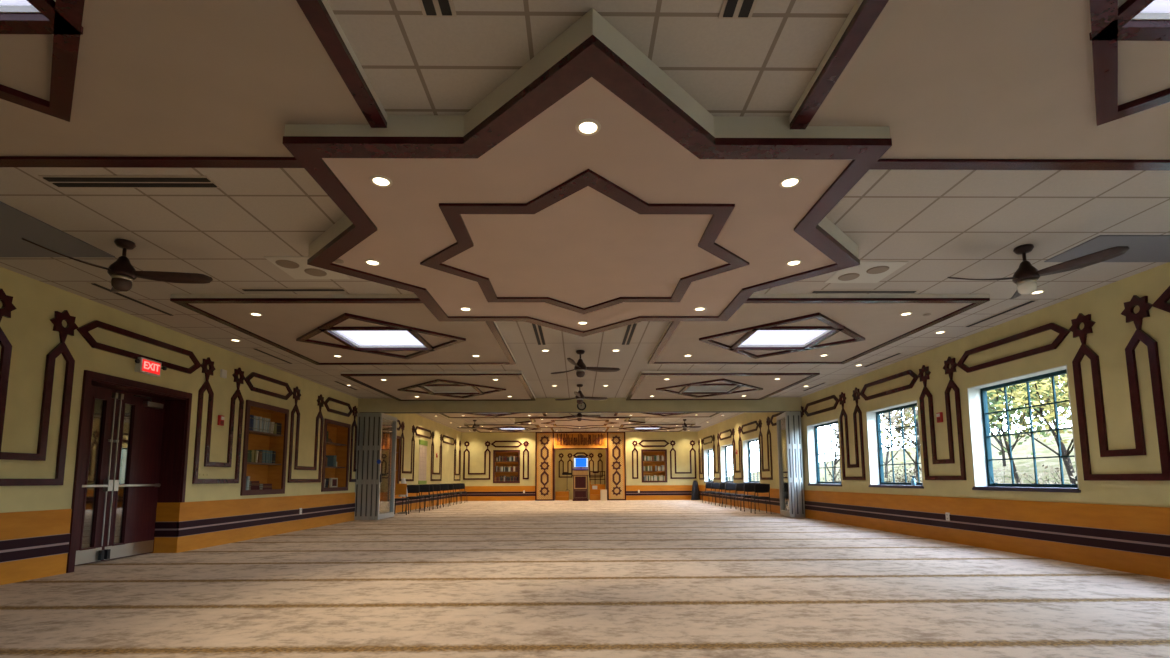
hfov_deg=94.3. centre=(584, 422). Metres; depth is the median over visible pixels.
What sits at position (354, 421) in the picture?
wall frame
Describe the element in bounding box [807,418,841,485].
window
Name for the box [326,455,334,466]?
book
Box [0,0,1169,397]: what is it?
ceiling
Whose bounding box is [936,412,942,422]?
fire alarm
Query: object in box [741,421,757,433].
wall frame
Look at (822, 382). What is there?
ceiling vent
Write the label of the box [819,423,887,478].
tree
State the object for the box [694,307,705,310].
recessed light
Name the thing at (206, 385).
wall frame
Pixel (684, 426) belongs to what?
ceiling fan
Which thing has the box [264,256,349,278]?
ceiling speaker
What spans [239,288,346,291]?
ceiling vent
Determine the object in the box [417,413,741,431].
ceiling
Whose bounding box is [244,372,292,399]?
wall frame
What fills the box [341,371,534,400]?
ceiling panel
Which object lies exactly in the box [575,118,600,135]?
recessed light
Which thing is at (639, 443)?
wall frame
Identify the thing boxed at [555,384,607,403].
ceiling fan
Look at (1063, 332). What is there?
wall frame
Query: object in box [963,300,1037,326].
ceiling vent
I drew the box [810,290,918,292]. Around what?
ceiling vent
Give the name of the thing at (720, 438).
wall frame
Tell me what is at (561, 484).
wall niche
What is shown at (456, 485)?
chair
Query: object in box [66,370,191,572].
door
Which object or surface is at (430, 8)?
ceiling vent
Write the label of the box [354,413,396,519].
partition
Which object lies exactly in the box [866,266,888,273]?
grille
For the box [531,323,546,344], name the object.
ceiling vent
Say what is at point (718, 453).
wall frame
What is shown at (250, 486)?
book
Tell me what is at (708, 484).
chair
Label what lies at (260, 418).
book
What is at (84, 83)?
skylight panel
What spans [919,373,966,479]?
wall frame
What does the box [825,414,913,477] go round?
tree
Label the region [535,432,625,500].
surround
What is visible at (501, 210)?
star
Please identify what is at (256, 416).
book
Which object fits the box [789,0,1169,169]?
ceiling panel
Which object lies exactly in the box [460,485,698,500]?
wainscot
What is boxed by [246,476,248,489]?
book
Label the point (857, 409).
wall frame
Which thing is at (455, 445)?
wall frame
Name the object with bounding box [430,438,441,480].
wall frame
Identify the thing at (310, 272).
grille
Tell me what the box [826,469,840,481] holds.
shrub
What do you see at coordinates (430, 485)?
chair
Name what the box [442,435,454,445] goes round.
wall frame
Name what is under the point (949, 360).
star
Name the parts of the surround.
post frame, post, lintel frame, post frame, post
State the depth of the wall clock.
13.97 m
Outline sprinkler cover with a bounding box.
[334,259,343,262]
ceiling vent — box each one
[38,175,220,187]
[87,282,176,315]
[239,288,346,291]
[251,348,293,363]
[334,381,358,389]
[418,0,456,16]
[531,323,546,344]
[620,323,637,344]
[718,0,757,18]
[802,382,826,390]
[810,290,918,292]
[862,353,901,366]
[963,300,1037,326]
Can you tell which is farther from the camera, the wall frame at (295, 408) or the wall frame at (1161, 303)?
the wall frame at (295, 408)
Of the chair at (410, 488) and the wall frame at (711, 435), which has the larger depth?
the wall frame at (711, 435)
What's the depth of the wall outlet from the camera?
8.47 m
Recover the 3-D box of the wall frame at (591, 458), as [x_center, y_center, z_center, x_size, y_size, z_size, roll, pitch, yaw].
[0.542,2.245,27.308,0.696,0.998,0.030,0,-6,-1]
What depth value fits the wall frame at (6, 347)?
5.73 m
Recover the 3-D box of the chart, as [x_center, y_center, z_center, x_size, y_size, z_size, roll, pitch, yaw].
[-5.879,1.422,19.688,0.028,1.580,1.000,0,-6,-1]
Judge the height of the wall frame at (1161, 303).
0.328 m
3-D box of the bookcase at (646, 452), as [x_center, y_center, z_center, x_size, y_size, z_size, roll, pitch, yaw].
[3.340,2.088,26.298,1.240,1.590,0.320,0,-6,-1]
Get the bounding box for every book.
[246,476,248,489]
[249,485,258,487]
[251,415,253,430]
[253,416,255,430]
[255,416,257,430]
[257,450,263,462]
[259,417,261,431]
[262,418,266,431]
[268,422,272,432]
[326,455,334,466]
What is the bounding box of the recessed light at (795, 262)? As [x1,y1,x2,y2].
[785,259,801,265]
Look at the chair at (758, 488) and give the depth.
15.46 m
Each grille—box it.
[275,260,298,268]
[304,268,326,276]
[838,273,859,280]
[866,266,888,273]
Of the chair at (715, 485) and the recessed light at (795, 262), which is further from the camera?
the chair at (715, 485)
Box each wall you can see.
[0,267,460,512]
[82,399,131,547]
[460,432,698,485]
[698,262,1169,506]
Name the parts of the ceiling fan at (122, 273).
blade, blade, lamp globe, motor, rod, blade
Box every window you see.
[704,448,713,482]
[720,443,732,482]
[742,437,759,483]
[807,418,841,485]
[866,400,923,488]
[967,365,1080,492]
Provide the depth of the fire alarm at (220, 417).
8.52 m
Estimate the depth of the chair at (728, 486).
18.94 m
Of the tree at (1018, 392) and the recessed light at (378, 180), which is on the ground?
the tree at (1018, 392)
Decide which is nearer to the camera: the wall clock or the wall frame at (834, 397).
the wall frame at (834, 397)
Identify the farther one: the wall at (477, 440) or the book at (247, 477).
the wall at (477, 440)
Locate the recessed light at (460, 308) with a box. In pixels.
[459,307,471,310]
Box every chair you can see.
[394,484,408,514]
[405,485,424,511]
[415,484,432,510]
[420,484,437,508]
[427,484,443,507]
[436,484,449,506]
[442,484,456,504]
[449,483,461,503]
[454,483,466,502]
[702,482,716,502]
[709,482,722,503]
[715,483,731,505]
[722,483,738,507]
[731,483,749,508]
[740,483,759,511]
[751,484,771,513]
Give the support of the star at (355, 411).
attached to the wall at (30, 333)
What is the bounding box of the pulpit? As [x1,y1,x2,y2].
[589,471,604,499]
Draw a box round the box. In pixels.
[600,489,606,500]
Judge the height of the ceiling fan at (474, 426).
0.445 m
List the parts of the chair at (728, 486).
backrest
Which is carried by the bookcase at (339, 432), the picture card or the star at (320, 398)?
the picture card
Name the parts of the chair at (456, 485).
backrest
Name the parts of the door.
kick plate, latch rod, latch rod, kick plate, closer arm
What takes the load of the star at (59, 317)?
attached to the wall at (30, 333)
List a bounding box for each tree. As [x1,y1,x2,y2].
[727,427,820,458]
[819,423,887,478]
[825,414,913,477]
[880,406,1018,482]
[880,407,989,471]
[906,375,1066,483]
[987,374,1076,483]
[991,375,1074,472]
[991,385,1067,466]
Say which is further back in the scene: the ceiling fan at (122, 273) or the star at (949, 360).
the star at (949, 360)
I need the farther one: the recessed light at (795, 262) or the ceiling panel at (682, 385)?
the ceiling panel at (682, 385)
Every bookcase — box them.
[240,400,288,495]
[321,418,350,491]
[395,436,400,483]
[493,450,519,482]
[641,449,666,482]
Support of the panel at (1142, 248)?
attached to the ceiling at (969, 224)
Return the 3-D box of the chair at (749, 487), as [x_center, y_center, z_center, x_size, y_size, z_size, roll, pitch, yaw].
[5.105,2.303,16.810,0.474,0.857,0.522,0,-6,2]
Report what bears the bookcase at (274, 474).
attached to the wall at (30, 333)
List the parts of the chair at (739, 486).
backrest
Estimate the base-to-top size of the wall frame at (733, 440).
1.644 m
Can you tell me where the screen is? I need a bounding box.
[573,458,588,467]
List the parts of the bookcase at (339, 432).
shelf, casing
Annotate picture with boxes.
[576,458,585,466]
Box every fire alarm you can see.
[217,415,223,425]
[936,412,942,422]
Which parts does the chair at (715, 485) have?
backrest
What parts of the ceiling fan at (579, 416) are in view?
blade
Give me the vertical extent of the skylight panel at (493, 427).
0.160 m
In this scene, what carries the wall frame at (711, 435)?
attached to the wall at (1109, 339)
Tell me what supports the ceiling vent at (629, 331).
in the ceiling at (969, 224)
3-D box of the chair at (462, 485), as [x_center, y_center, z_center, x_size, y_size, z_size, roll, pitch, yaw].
[-5.515,3.111,24.116,0.474,0.857,0.522,0,-6,-1]
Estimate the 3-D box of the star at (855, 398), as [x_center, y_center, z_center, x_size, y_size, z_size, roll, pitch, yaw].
[5.646,-0.586,11.281,0.030,0.308,0.308,0,-6,-1]
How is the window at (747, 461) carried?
in the wall at (1109, 339)
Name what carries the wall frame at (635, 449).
attached to the wall at (477, 440)
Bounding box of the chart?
[418,439,427,483]
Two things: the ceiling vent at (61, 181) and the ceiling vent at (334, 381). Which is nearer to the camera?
the ceiling vent at (61, 181)
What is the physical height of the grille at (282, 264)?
0.012 m
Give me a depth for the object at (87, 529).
8.96 m
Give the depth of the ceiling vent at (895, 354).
9.65 m
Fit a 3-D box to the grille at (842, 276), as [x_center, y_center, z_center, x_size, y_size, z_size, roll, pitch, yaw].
[2.749,-1.519,5.652,0.210,0.012,0.210,0,-6,-1]
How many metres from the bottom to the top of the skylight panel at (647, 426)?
0.160 m
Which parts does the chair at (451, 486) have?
backrest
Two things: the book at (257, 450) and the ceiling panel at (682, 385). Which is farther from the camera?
the ceiling panel at (682, 385)
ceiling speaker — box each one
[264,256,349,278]
[824,261,907,282]
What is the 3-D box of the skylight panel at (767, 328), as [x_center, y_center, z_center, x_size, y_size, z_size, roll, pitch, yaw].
[2.876,-1.267,7.910,3.490,0.129,3.440,0,-6,-1]
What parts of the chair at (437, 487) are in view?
backrest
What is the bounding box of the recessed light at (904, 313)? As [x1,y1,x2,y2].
[899,312,912,315]
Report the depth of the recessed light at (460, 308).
6.16 m
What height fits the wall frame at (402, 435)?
1.644 m
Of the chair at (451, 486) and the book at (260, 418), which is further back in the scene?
the chair at (451, 486)
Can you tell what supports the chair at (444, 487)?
on the floor
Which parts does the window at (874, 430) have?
sill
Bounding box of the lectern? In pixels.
[572,468,588,500]
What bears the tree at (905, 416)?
on the ground
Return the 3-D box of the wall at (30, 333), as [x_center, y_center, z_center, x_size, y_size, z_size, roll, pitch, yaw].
[-6.014,0.502,12.291,0.420,3.600,30.700,0,-6,-1]
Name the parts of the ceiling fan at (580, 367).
blade, blade, motor, lamp globe, blade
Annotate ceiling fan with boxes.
[21,238,212,292]
[457,420,487,431]
[551,350,619,377]
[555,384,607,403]
[567,413,600,420]
[670,419,700,430]
[947,244,1128,299]
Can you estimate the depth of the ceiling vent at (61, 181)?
3.79 m
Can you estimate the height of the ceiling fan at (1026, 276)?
0.445 m
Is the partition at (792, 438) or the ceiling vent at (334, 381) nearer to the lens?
the ceiling vent at (334, 381)
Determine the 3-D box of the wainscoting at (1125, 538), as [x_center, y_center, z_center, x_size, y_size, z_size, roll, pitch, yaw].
[5.649,1.829,11.543,0.032,0.700,29.200,0,-6,-1]
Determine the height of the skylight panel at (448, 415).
0.160 m
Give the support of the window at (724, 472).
in the wall at (1109, 339)
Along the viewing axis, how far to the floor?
4.68 m
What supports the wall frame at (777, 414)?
attached to the wall at (1109, 339)
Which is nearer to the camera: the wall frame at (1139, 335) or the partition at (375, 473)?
the wall frame at (1139, 335)
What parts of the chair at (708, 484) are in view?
backrest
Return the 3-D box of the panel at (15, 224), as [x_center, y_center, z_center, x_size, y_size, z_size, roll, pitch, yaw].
[-5.043,-1.653,4.102,1.310,0.010,1.940,0,-6,-1]
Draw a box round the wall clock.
[577,402,585,410]
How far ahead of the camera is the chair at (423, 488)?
18.01 m
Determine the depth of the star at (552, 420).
20.09 m
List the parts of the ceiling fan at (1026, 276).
blade, blade, motor, lamp globe, blade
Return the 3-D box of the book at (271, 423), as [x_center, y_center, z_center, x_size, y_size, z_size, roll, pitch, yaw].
[-5.932,0.088,10.086,0.211,0.219,0.056,0,-6,-1]
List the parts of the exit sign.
panel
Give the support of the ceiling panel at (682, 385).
attached to the ceiling at (969, 224)
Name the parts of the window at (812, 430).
sill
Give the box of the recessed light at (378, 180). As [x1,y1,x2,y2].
[369,175,392,186]
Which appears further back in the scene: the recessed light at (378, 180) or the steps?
the steps
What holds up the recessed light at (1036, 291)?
in the ceiling at (969, 224)
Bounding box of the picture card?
[329,478,337,486]
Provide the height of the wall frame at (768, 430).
1.644 m
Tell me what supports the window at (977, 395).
in the wall at (1109, 339)
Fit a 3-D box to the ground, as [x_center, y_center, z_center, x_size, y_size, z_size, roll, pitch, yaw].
[27.588,0.636,25.410,43.200,6.492,80.000,0,-6,-1]
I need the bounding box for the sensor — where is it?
[220,369,226,377]
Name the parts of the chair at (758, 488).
seat, backrest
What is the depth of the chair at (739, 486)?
17.78 m
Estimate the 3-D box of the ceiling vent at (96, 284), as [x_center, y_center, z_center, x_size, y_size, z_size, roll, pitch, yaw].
[-5.225,-1.421,6.308,0.100,0.012,1.150,0,-6,-1]
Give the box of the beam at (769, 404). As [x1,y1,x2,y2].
[358,397,801,413]
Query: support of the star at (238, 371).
attached to the wall at (30, 333)
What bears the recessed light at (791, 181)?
attached to the star at (501, 210)
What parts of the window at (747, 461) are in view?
frame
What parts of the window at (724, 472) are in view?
frame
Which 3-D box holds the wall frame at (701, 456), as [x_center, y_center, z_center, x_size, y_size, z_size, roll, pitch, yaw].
[5.473,1.849,25.565,0.030,1.644,0.896,0,-6,-1]
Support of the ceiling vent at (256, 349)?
in the ceiling at (969, 224)
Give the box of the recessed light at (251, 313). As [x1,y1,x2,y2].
[249,312,261,315]
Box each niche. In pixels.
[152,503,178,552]
[555,449,605,499]
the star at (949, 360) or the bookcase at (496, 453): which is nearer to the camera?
the star at (949, 360)
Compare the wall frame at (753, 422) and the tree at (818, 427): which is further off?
the tree at (818, 427)
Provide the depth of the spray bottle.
9.43 m
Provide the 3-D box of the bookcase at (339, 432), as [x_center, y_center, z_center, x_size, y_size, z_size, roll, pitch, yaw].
[-5.938,0.775,12.651,0.320,1.620,1.340,0,-6,-1]
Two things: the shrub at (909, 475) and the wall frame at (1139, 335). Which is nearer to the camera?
the wall frame at (1139, 335)
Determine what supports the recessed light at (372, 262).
attached to the star at (501, 210)
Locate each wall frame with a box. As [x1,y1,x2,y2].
[0,317,74,485]
[77,320,201,373]
[192,375,243,483]
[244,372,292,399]
[287,400,323,482]
[324,397,352,416]
[349,416,356,481]
[399,430,414,480]
[415,426,431,438]
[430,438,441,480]
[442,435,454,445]
[454,445,460,480]
[463,446,490,479]
[491,441,521,447]
[523,446,528,478]
[559,458,572,477]
[573,452,588,457]
[589,458,602,476]
[632,446,637,478]
[638,440,668,446]
[670,446,695,478]
[698,444,703,479]
[703,435,712,444]
[713,440,720,479]
[719,429,731,439]
[732,434,742,479]
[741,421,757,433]
[759,425,772,479]
[770,412,785,425]
[804,395,838,416]
[839,400,865,479]
[860,370,918,400]
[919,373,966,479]
[956,323,1070,372]
[1072,320,1169,480]
[1151,286,1169,312]
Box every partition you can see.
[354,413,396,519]
[776,411,804,517]
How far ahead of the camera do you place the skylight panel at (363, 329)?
7.25 m
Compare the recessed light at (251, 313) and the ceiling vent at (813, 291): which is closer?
the ceiling vent at (813, 291)
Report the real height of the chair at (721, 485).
0.857 m
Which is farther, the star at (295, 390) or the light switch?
the star at (295, 390)
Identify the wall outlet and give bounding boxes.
[945,512,949,520]
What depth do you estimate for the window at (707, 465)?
24.95 m
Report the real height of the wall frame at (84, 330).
0.328 m
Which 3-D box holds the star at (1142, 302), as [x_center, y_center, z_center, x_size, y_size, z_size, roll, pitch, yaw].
[5.716,-1.175,5.618,0.030,0.308,0.308,0,-6,-1]
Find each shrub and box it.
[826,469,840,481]
[884,461,921,482]
[993,460,1031,483]
[1018,455,1073,483]
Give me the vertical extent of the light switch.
0.092 m
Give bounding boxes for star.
[0,289,16,317]
[50,310,78,336]
[201,357,214,376]
[232,367,244,384]
[282,8,891,336]
[293,386,300,400]
[317,394,324,407]
[352,406,357,416]
[514,413,644,428]
[839,392,845,404]
[852,387,859,400]
[918,365,930,382]
[943,357,956,375]
[1069,313,1095,338]
[1121,295,1151,323]
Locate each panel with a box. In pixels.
[0,0,386,167]
[0,201,114,256]
[170,294,515,364]
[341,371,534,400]
[439,413,546,417]
[464,422,554,432]
[605,422,694,431]
[614,413,718,417]
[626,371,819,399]
[648,294,989,363]
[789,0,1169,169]
[1044,235,1169,261]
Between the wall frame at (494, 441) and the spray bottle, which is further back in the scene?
the wall frame at (494, 441)
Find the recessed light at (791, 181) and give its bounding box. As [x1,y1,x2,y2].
[778,176,801,187]
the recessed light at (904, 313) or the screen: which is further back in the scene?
the screen
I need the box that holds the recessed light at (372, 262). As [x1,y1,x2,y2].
[364,259,380,265]
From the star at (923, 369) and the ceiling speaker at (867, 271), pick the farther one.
the star at (923, 369)
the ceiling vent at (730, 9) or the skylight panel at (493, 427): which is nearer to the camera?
the ceiling vent at (730, 9)
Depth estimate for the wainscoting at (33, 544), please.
8.18 m
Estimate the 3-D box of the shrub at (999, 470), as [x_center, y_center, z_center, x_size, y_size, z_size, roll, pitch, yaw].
[9.155,1.474,12.158,1.897,1.575,1.452,4,-8,-38]
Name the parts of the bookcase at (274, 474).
shelf, casing, shelf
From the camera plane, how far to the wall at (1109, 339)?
6.80 m
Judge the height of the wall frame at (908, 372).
0.328 m
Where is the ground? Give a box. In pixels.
[710,427,1077,483]
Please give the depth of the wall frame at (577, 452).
27.35 m
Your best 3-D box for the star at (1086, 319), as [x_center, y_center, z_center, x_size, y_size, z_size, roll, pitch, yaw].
[5.708,-1.112,6.229,0.030,0.308,0.308,0,-6,-1]
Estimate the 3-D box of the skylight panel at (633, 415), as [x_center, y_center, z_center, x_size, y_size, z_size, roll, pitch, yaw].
[2.756,-0.436,17.615,3.490,0.160,3.440,0,-6,-1]
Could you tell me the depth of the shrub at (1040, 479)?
10.40 m
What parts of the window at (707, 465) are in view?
frame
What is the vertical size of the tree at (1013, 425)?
6.077 m
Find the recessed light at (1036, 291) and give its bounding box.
[1031,290,1044,294]
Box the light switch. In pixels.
[198,471,209,477]
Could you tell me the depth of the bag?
25.40 m
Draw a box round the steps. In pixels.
[555,491,568,499]
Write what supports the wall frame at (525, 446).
attached to the wall at (477, 440)
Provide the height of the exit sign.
0.190 m
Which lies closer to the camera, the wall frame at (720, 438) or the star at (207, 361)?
the star at (207, 361)
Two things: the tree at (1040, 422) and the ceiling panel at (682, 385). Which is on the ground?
the tree at (1040, 422)
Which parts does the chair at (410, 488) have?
backrest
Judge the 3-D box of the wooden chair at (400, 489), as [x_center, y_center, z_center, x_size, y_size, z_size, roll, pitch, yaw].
[-5.393,2.231,15.880,0.428,0.901,0.447,1,-6,-9]
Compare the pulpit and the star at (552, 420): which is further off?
the pulpit
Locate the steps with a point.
(559, 495)
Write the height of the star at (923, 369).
0.308 m
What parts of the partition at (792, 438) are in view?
frame, frame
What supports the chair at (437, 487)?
on the floor
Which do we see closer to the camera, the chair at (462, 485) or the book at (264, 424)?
the book at (264, 424)
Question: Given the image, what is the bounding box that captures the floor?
[0,499,1169,657]
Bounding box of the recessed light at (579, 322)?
[577,321,587,324]
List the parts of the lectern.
panel frame, panel frame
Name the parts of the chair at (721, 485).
backrest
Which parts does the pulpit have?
panel, railing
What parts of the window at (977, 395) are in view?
sill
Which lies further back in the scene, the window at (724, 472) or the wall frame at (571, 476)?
the wall frame at (571, 476)
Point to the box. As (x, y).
(603, 492)
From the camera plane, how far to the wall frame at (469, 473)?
26.03 m
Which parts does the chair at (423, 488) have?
backrest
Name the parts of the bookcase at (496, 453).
casing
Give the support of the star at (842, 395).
attached to the wall at (1109, 339)
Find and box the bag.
[691,480,700,499]
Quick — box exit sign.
[135,357,166,376]
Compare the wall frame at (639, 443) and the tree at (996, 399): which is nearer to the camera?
the tree at (996, 399)
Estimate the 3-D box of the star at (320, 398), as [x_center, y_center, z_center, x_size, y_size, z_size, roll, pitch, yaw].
[-5.787,-0.473,11.873,0.030,0.308,0.308,0,-6,-1]
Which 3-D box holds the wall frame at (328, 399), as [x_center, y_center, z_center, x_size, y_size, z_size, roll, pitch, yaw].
[-5.798,-0.365,12.782,0.030,0.328,1.520,0,-6,-1]
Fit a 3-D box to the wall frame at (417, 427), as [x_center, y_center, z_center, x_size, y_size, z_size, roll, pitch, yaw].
[-5.884,0.366,19.798,0.030,0.328,2.190,0,-6,-1]
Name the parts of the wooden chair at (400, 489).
backrest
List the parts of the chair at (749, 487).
backrest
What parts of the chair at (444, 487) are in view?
backrest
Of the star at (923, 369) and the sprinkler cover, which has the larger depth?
the star at (923, 369)
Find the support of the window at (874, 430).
in the wall at (1109, 339)
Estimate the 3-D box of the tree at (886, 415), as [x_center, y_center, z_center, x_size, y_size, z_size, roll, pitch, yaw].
[11.230,-0.907,19.336,6.724,7.150,4.688,4,-7,-33]
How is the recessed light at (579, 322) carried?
attached to the star at (501, 210)
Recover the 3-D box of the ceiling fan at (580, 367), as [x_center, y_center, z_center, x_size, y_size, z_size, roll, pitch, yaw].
[0.070,-0.961,8.871,1.094,0.445,1.202,1,-6,-13]
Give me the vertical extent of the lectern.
1.530 m
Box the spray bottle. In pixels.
[911,476,915,484]
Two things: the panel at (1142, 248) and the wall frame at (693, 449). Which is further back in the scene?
the wall frame at (693, 449)
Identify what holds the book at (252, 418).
on the bookcase at (274, 474)
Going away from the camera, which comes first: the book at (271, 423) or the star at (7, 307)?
the star at (7, 307)
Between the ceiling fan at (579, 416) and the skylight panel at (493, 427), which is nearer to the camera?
the ceiling fan at (579, 416)
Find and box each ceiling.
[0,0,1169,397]
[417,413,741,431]
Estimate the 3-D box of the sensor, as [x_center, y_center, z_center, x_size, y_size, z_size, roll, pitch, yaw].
[-5.744,-0.781,8.618,0.035,0.130,0.120,0,-6,-1]
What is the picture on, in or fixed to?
attached to the screen
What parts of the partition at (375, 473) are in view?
frame, frame, frame, frame, frame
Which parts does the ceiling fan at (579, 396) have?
motor, blade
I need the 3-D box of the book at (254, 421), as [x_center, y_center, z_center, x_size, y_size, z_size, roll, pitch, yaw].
[-5.923,0.008,9.541,0.217,0.265,0.055,0,-6,-1]

